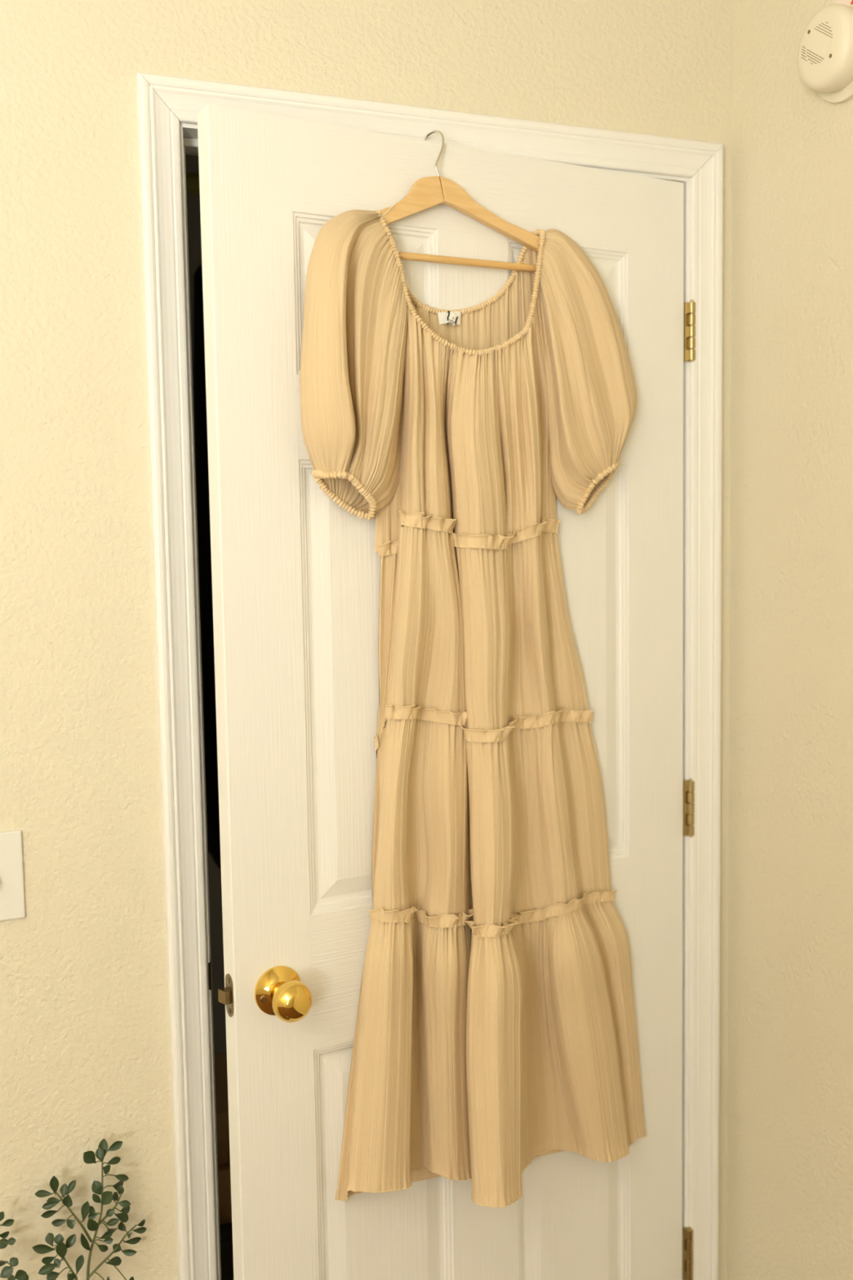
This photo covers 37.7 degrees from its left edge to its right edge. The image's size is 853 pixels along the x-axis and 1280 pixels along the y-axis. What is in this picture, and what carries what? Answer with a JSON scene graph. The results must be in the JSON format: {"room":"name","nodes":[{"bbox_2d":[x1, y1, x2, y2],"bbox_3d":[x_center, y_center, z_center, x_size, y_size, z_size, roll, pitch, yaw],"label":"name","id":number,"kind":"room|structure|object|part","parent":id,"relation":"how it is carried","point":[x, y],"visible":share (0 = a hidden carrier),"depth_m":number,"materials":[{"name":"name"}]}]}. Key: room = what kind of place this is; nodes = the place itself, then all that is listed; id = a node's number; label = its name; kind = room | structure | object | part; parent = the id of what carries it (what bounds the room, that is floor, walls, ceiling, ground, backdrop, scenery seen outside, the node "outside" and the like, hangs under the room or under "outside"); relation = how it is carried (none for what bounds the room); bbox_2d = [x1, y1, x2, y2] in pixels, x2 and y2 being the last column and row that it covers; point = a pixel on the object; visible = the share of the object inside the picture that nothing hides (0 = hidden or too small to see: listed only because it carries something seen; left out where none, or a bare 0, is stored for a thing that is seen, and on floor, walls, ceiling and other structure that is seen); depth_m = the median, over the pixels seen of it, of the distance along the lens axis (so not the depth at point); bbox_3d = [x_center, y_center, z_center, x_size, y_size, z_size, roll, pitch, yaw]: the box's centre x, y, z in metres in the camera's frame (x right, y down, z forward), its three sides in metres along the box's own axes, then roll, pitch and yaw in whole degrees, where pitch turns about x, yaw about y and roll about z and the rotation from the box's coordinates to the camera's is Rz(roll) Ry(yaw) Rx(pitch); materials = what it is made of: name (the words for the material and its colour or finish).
{"room":"bedroom","nodes":[
{"label":"bedroom","id":0,"kind":"room"},
{"bbox_2d":[185,154,226,1054],"bbox_3d":[-0.416,0.080,2.683,2.347,2.440,0.050,-3,5,-22],"label":"wall","id":1,"kind":"structure","parent":0,"point":[192,162],"depth_m":2.68,"materials":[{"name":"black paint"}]},
{"bbox_2d":[0,0,732,1279],"bbox_3d":[-1.269,0.211,1.346,3.947,2.440,0.115,-3,5,-22],"label":"wall","id":2,"kind":"structure","parent":0,"point":[85,1051],"depth_m":1.62,"materials":[{"name":"beige paint"}]},
{"bbox_2d":[0,830,25,920],"bbox_3d":[-0.547,0.302,1.580,0.070,0.114,0.016,-3,5,-22],"label":"light switch","id":3,"kind":"object","parent":2,"relation":"attached to","point":[11,874],"visible":1,"depth_m":1.59,"materials":[{"name":"white plastic"}]},
{"bbox_2d":[135,72,221,1279],"bbox_3d":[-0.322,0.347,1.746,0.029,2.068,0.120,-3,5,-22],"label":"trim","id":4,"kind":"structure","parent":2,"relation":"attached to","point":[182,148],"depth_m":1.69,"materials":[{"name":"white paint"}]},
{"bbox_3d":[-0.302,0.457,1.719,0.004,0.057,0.039,-3,5,-22],"label":"strike plate","id":5,"kind":"part","parent":4,"relation":"part of","materials":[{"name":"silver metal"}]},
{"bbox_2d":[138,72,723,177],"bbox_3d":[0.043,-0.710,1.742,0.882,0.052,0.017,-3,5,-22],"label":"trim","id":6,"kind":"structure","parent":2,"relation":"attached to","point":[594,148],"depth_m":1.74,"materials":[{"name":"white paint"}]},
{"bbox_2d":[182,123,686,182],"bbox_3d":[0.019,-0.687,1.806,0.768,0.029,0.115,-3,5,-22],"label":"trim","id":7,"kind":"structure","parent":2,"relation":"attached to","point":[190,136],"depth_m":1.66,"materials":[{"name":"white paint"}]},
{"bbox_2d":[197,104,695,1279],"bbox_3d":[0.088,0.341,1.780,0.789,2.032,0.103,-4,6,-30],"label":"door","id":8,"kind":"structure","parent":2,"relation":"in","point":[295,574],"depth_m":1.68,"materials":[{"name":"white paint"}]},
{"bbox_3d":[-0.257,0.463,1.628,0.002,0.057,0.025,-4,6,-30],"label":"latch plate","id":9,"kind":"part","parent":8,"relation":"part of","materials":[{"name":"gold metal"}]},
{"bbox_3d":[-0.176,0.464,1.609,0.053,0.053,0.056,-4,6,-30],"label":"knob","id":10,"kind":"part","parent":8,"relation":"part of","materials":[{"name":"gold metal"}]},
{"bbox_3d":[-0.070,0.061,1.692,0.182,0.570,0.007,-4,6,-30],"label":"panel","id":11,"kind":"part","parent":8,"relation":"part of","materials":[{"name":"white paint"}]},
{"bbox_3d":[-0.078,-0.448,1.647,0.182,0.172,0.007,-4,6,-30],"label":"panel","id":12,"kind":"part","parent":8,"relation":"part of","materials":[{"name":"white paint"}]},
{"bbox_3d":[-0.057,0.841,1.760,0.182,0.562,0.007,-4,6,-30],"label":"panel","id":13,"kind":"part","parent":8,"relation":"part of","materials":[{"name":"white paint"}]},
{"bbox_2d":[379,129,540,271],"bbox_3d":[0.029,-0.602,1.706,0.409,0.187,0.066,-4,6,-30],"label":"hanger","id":14,"kind":"object","parent":8,"relation":"hanging from","point":[426,193],"visible":0.73,"depth_m":1.68,"materials":[{"name":"brown wood"}]},
{"bbox_3d":[-0.056,-0.557,1.629,0.180,0.112,0.013,-4,6,-30],"label":"hanger arm","id":15,"kind":"part","parent":14,"relation":"part of","materials":[{"name":"brown wood"}]},
{"bbox_2d":[299,187,646,1208],"bbox_3d":[0.117,0.106,1.720,0.578,1.413,0.136,-4,6,-30],"label":"dress","id":16,"kind":"object","parent":14,"relation":"hanging from","point":[495,1028],"visible":1,"depth_m":1.71,"materials":[{"name":"fabric"}]},
{"bbox_3d":[0.058,-0.347,1.720,0.300,0.444,0.010,-4,6,-30],"label":"panel","id":17,"kind":"part","parent":16,"relation":"part of","materials":[{"name":"fabric"}]},
{"bbox_3d":[0.118,-0.572,1.729,0.235,0.106,0.013,-4,6,-30],"label":"hanger arm","id":18,"kind":"part","parent":14,"relation":"part of","materials":[{"name":"brown wood"}]},
{"bbox_3d":[0.206,-0.467,1.811,0.182,0.172,0.007,-4,6,-30],"label":"panel","id":19,"kind":"part","parent":8,"relation":"part of","materials":[{"name":"white paint"}]},
{"bbox_3d":[0.227,0.822,1.924,0.182,0.562,0.007,-4,6,-30],"label":"panel","id":20,"kind":"part","parent":8,"relation":"part of","materials":[{"name":"white paint"}]},
{"bbox_3d":[0.214,0.042,1.856,0.182,0.570,0.007,-4,6,-30],"label":"panel","id":21,"kind":"part","parent":8,"relation":"part of","materials":[{"name":"white paint"}]},
{"bbox_2d":[682,177,689,1227],"bbox_3d":[0.394,0.310,2.041,0.029,2.068,0.115,-3,5,-22],"label":"trim","id":22,"kind":"structure","parent":2,"relation":"attached to","point":[686,184],"depth_m":1.97,"materials":[{"name":"white paint"}]},
{"bbox_2d":[687,144,723,1279],"bbox_3d":[0.444,0.294,1.989,0.052,2.107,0.017,-3,5,-22],"label":"trim","id":23,"kind":"structure","parent":2,"relation":"attached to","point":[706,185],"depth_m":1.97,"materials":[{"name":"white paint"}]},
{"bbox_2d":[726,0,852,1279],"bbox_3d":[1.074,0.228,0.707,0.100,2.440,2.850,-3,5,-22],"label":"wall","id":24,"kind":"structure","parent":0,"point":[789,1170],"depth_m":1.85,"materials":[{"name":"beige paint"}]},
{"bbox_2d":[797,3,852,103],"bbox_3d":[0.545,-0.788,1.673,0.051,0.122,0.122,-3,5,-22],"label":"smoke detector","id":25,"kind":"object","parent":24,"relation":"attached to","point":[825,49],"visible":1,"depth_m":1.66,"materials":[{"name":"beige plastic"}]},
{"bbox_3d":[0.564,-0.789,1.681,0.009,0.122,0.122,-3,5,-22],"label":"mounting plate","id":26,"kind":"part","parent":25,"relation":"part of","materials":[{"name":"beige plastic"}]},
{"bbox_2d":[835,0,852,5],"bbox_3d":[0.571,-0.872,1.662,0.002,0.076,0.077,-3,5,-22],"label":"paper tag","id":27,"kind":"object","parent":24,"relation":"attached to","point":[847,2],"visible":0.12,"depth_m":1.68,"materials":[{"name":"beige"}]},
{"bbox_3d":[-0.597,1.510,0.662,4.547,0.050,3.850,-3,5,-22],"label":"floor","id":28,"kind":"structure","parent":0,"visible":0},
{"bbox_2d":[0,1138,146,1279],"bbox_3d":[-0.423,1.033,1.562,0.214,0.738,0.215,-3,5,-22],"label":"potted plant","id":29,"kind":"object","parent":28,"relation":"on","point":[89,1157],"visible":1,"depth_m":1.62,"materials":[{"name":"green plant"}]},
{"bbox_3d":[-0.429,0.994,1.600,0.074,0.439,0.022,2,6,34],"label":"stem","id":30,"kind":"part","parent":29,"relation":"part of","materials":[{"name":"green plant"}]},
{"bbox_3d":[-0.458,0.751,1.623,0.043,0.070,0.004,-1,5,-5],"label":"stem","id":31,"kind":"part","parent":29,"relation":"part of","materials":[{"name":"green plant"}]},
{"bbox_3d":[-0.430,0.949,1.602,0.023,0.528,0.104,-1,5,0],"label":"stem","id":32,"kind":"part","parent":29,"relation":"part of","materials":[{"name":"green plant"}]},
{"bbox_3d":[-0.413,0.743,1.629,0.033,0.042,0.004,-1,5,0],"label":"stem","id":33,"kind":"part","parent":29,"relation":"part of","materials":[{"name":"green plant"}]},
{"bbox_3d":[-0.414,0.805,1.643,0.070,0.051,0.004,-4,6,-35],"label":"stem","id":34,"kind":"part","parent":29,"relation":"part of","materials":[{"name":"green plant"}]},
{"bbox_2d":[219,1222,233,1279],"bbox_3d":[-0.355,1.158,2.291,0.580,0.360,0.420,-3,5,-22],"label":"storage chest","id":35,"kind":"object","parent":28,"relation":"on","point":[226,1232],"visible":0.02,"depth_m":2.06,"materials":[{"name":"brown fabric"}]},
{"bbox_2d":[217,1164,231,1225],"bbox_3d":[-0.364,0.932,2.258,0.412,0.094,0.330,-3,5,-22],"label":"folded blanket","id":36,"kind":"object","parent":35,"relation":"on","point":[224,1171],"visible":0.02,"depth_m":2.10,"materials":[{"name":"brown fabric"}]},
{"bbox_2d":[214,1052,230,1165],"bbox_3d":[-0.366,0.840,2.250,0.371,0.089,0.288,-3,5,-22],"label":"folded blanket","id":37,"kind":"object","parent":36,"relation":"on","point":[220,1060],"visible":0.02,"depth_m":2.14,"materials":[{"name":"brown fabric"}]},
{"bbox_3d":[-1.356,0.171,1.822,0.050,2.440,0.835,-3,5,-22],"label":"wall","id":38,"kind":"structure","parent":0,"visible":0},
{"bbox_2d":[186,172,199,194],"bbox_3d":[-0.273,-0.778,2.158,2.287,0.032,0.033,-3,5,-22],"label":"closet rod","id":39,"kind":"object","parent":38,"relation":"attached to","point":[192,179],"visible":0.02,"depth_m":2.10,"materials":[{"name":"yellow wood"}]},
{"bbox_2d":[191,365,208,851],"bbox_3d":[-0.447,-0.220,2.116,0.095,1.138,0.430,-3,5,-22],"label":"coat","id":40,"kind":"object","parent":39,"relation":"hanging from","point":[192,366],"visible":0.02,"depth_m":2.04,"materials":[{"name":"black fabric"}]},
{"bbox_2d":[193,262,221,870],"bbox_3d":[-0.331,-0.202,2.167,0.116,1.188,0.431,-3,5,-22],"label":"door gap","id":41,"kind":"object","parent":39,"relation":"hanging from","point":[199,371],"visible":0.05,"depth_m":2.16,"materials":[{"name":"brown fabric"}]}
]}

